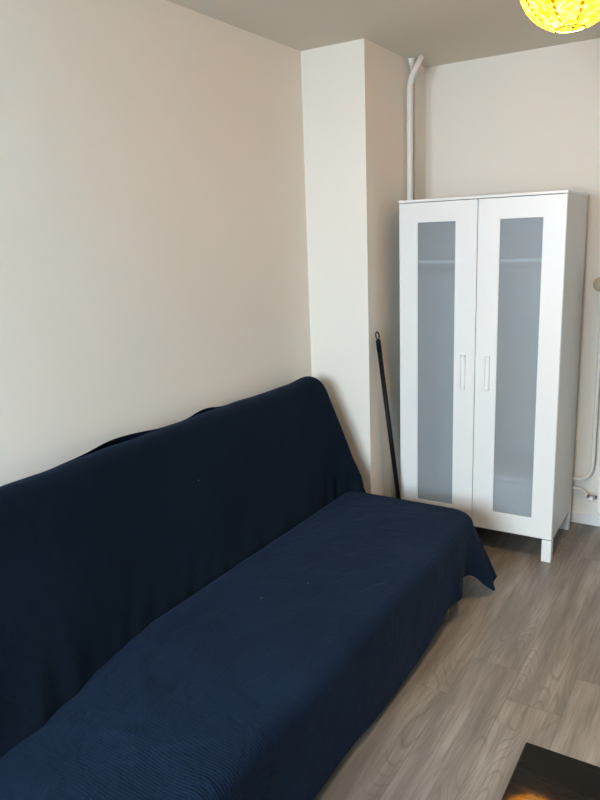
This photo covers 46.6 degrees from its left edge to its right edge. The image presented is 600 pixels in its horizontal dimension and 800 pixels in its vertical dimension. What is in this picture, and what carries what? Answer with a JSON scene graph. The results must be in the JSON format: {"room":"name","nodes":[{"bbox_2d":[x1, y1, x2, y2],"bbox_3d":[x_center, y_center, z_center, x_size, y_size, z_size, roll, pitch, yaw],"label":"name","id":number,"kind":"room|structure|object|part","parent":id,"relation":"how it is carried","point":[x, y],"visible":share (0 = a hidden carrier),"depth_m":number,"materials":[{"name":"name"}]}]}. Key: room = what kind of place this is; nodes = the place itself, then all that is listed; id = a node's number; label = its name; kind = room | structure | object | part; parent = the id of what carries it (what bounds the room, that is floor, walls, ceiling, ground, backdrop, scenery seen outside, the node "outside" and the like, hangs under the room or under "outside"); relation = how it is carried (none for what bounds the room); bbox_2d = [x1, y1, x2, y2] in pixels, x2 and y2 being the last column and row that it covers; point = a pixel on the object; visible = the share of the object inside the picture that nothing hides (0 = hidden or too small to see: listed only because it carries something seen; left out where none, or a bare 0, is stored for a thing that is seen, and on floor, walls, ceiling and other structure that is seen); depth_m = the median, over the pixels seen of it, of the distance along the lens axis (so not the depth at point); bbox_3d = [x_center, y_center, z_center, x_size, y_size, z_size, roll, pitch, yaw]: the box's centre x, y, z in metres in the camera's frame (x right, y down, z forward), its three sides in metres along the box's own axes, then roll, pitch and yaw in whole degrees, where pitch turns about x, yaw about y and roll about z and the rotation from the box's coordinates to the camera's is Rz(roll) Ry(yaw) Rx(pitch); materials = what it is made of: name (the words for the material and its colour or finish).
{"room":"studio apartment","nodes":[
{"label":"studio apartment","id":0,"kind":"room"},
{"bbox_2d":[0,0,311,485],"bbox_3d":[-0.965,-0.120,2.299,0.150,2.535,5.403,6,15,32],"label":"wall","id":1,"kind":"structure","parent":0,"point":[154,255],"depth_m":2.63,"materials":[{"name":"paint"}]},
{"bbox_2d":[301,38,425,497],"bbox_3d":[0.400,-0.555,3.952,0.351,2.535,0.758,6,15,32],"label":"wall column","id":2,"kind":"structure","parent":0,"point":[354,93],"depth_m":3.60,"materials":[{"name":"paint"}]},
{"bbox_2d":[407,57,415,199],"bbox_3d":[0.641,-0.569,3.953,0.041,2.541,0.090,6,15,32],"label":"riser pipe","id":3,"kind":"object","parent":2,"relation":"attached to","point":[411,59],"visible":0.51,"depth_m":3.77,"materials":[{"name":"white metal"}]},
{"bbox_2d":[407,55,424,199],"bbox_3d":[0.649,-0.559,3.908,0.095,2.541,0.035,2,14,18],"label":"riser pipe","id":4,"kind":"object","parent":2,"relation":"attached to","point":[420,58],"visible":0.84,"depth_m":3.69,"materials":[{"name":"white metal"}]},
{"bbox_2d":[166,0,599,67],"bbox_3d":[0.684,-1.224,0.951,4.158,0.100,5.403,6,15,32],"label":"ceiling","id":5,"kind":"structure","parent":0,"point":[443,32],"depth_m":3.06,"materials":[{"name":"paint"}]},
{"bbox_2d":[520,0,599,33],"bbox_3d":[0.816,-1.279,2.086,0.315,0.313,0.315,6,15,32],"label":"paper lantern","id":6,"kind":"object","parent":5,"relation":"hanging from","point":[557,16],"visible":1,"depth_m":2.06,"materials":[{"name":"yellow paper"}]},
{"bbox_2d":[313,522,599,799],"bbox_3d":[0.781,1.341,1.546,4.158,0.100,5.403,6,15,32],"label":"floor","id":7,"kind":"structure","parent":0,"point":[517,663],"depth_m":2.55,"materials":[{"name":"grey laminate"}]},
{"bbox_2d":[0,376,496,799],"bbox_3d":[-0.173,0.605,2.494,1.118,0.939,2.449,6,15,32],"label":"sofa cover","id":8,"kind":"object","parent":7,"relation":"on","point":[215,603],"visible":1,"depth_m":2.27,"materials":[{"name":"blue fabric"}]},
{"bbox_2d":[375,331,400,498],"bbox_3d":[0.487,0.204,3.725,0.156,1.149,0.027,0,13,9],"label":"handle","id":9,"kind":"object","parent":7,"relation":"on","point":[378,341],"visible":0.89,"depth_m":3.69,"materials":[{"name":"black paint"}]},
{"bbox_2d":[399,190,587,562],"bbox_3d":[1.003,-0.143,3.704,0.812,1.800,0.512,6,15,31],"label":"wardrobe","id":10,"kind":"object","parent":7,"relation":"on","point":[490,343],"visible":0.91,"depth_m":3.56,"materials":[{"name":"white wood"}]},
{"bbox_3d":[0.671,-0.231,3.909,0.016,1.670,0.479,6,15,31],"label":"panel","id":11,"kind":"part","parent":10,"relation":"part of","materials":[{"name":"white wood"}]},
{"bbox_3d":[1.039,0.597,3.887,0.777,0.016,0.473,6,15,31],"label":"panel","id":12,"kind":"part","parent":10,"relation":"part of","materials":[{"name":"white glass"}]},
{"bbox_3d":[0.707,-0.163,3.601,0.402,1.661,0.018,6,15,31],"label":"door","id":13,"kind":"part","parent":10,"relation":"part of","materials":[{"name":"white wood"}]},
{"bbox_3d":[0.819,-0.140,3.518,0.029,0.174,0.011,6,15,31],"label":"handle","id":14,"kind":"part","parent":10,"relation":"part of","materials":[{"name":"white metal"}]},
{"bbox_2d":[419,256,541,263],"bbox_3d":[0.989,-0.726,3.582,0.776,0.016,0.470,6,15,31],"label":"shelf","id":15,"kind":"object","parent":10,"relation":"attached to","point":[422,259],"depth_m":3.50,"materials":[{"name":"white paint"}]},
{"bbox_3d":[0.986,-0.670,3.587,0.774,0.024,0.025,6,15,31],"label":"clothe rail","id":16,"kind":"part","parent":10,"relation":"part of","materials":[{"name":"silver metal"}]},
{"bbox_3d":[0.924,-0.130,3.455,0.029,0.174,0.011,6,15,31],"label":"handle","id":17,"kind":"part","parent":10,"relation":"part of","materials":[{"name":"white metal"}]},
{"bbox_3d":[1.133,-0.247,3.902,0.777,1.669,0.004,6,15,31],"label":"panel","id":18,"kind":"part","parent":10,"relation":"part of","materials":[{"name":"white wood"}]},
{"bbox_3d":[0.973,-1.014,3.507,0.812,0.013,0.500,6,15,31],"label":"panel","id":19,"kind":"part","parent":10,"relation":"part of","materials":[{"name":"white wood"}]},
{"bbox_2d":[493,454,533,516],"bbox_3d":[1.190,0.482,3.728,0.331,0.265,0.388,6,15,32],"label":"bedding","id":20,"kind":"object","parent":10,"relation":"on","point":[513,474],"visible":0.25,"depth_m":3.59,"materials":[{"name":"white fabric"}]},
{"bbox_3d":[1.053,-0.128,3.393,0.402,1.661,0.018,6,15,31],"label":"door","id":21,"kind":"part","parent":10,"relation":"part of","materials":[{"name":"white wood"}]},
{"bbox_2d":[500,217,542,257],"bbox_3d":[1.148,-0.823,3.430,0.303,0.227,0.373,6,15,32],"label":"folded blanket","id":22,"kind":"object","parent":10,"relation":"on","point":[520,237],"visible":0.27,"depth_m":3.29,"materials":[{"name":"grey fabric"}]},
{"bbox_3d":[1.349,-0.163,3.502,0.016,1.670,0.479,6,15,31],"label":"panel","id":23,"kind":"part","parent":10,"relation":"part of","materials":[{"name":"white wood"}]},
{"bbox_2d":[501,742,599,799],"bbox_3d":[0.609,1.061,0.756,0.900,0.815,0.600,6,15,32],"label":"table","id":24,"kind":"object","parent":7,"relation":"on","point":[539,773],"visible":1,"depth_m":1.07,"materials":[{"name":"black wood"}]},
{"bbox_2d":[426,38,599,515],"bbox_3d":[2.126,-0.494,3.405,3.858,2.535,0.150,6,15,32],"label":"wall","id":25,"kind":"structure","parent":0,"point":[528,120],"depth_m":3.72,"materials":[{"name":"paint"}]},
{"bbox_2d":[572,486,586,496],"bbox_3d":[1.224,0.471,4.078,0.881,0.045,0.058,6,15,32],"label":"supply pipe","id":26,"kind":"object","parent":25,"relation":"attached to","point":[583,491],"visible":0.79,"depth_m":3.88,"materials":[{"name":"white paint"}]},
{"bbox_2d":[570,511,599,526],"bbox_3d":[2.277,0.741,3.526,3.505,0.062,0.012,6,15,32],"label":"baseboard","id":27,"kind":"structure","parent":25,"relation":"attached to","point":[577,517],"depth_m":3.93,"materials":[{"name":"white paint"}]},
{"bbox_2d":[572,315,599,480],"bbox_3d":[1.211,-0.110,3.930,0.911,1.095,0.073,6,15,32],"label":"supply pipe","id":28,"kind":"object","parent":25,"relation":"attached to","point":[597,383],"visible":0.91,"depth_m":3.76,"materials":[{"name":"white metal"}]},
{"bbox_2d":[587,277,599,512],"bbox_3d":[1.771,0.002,3.578,0.546,1.267,0.148,5,15,28],"label":"radiator","id":29,"kind":"object","parent":25,"relation":"attached to","point":[596,284],"visible":1,"depth_m":3.75,"materials":[{"name":"white metal"}]},
{"bbox_3d":[1.525,-0.587,3.520,0.076,0.076,0.070,6,15,32],"label":"thermostat knob","id":30,"kind":"part","parent":29,"relation":"part of","materials":[{"name":"beige plastic"}]},
{"bbox_3d":[1.786,0.059,3.532,0.466,1.175,0.026,6,15,32],"label":"panel","id":31,"kind":"part","parent":29,"relation":"part of","materials":[{"name":"white metal"}]}
]}

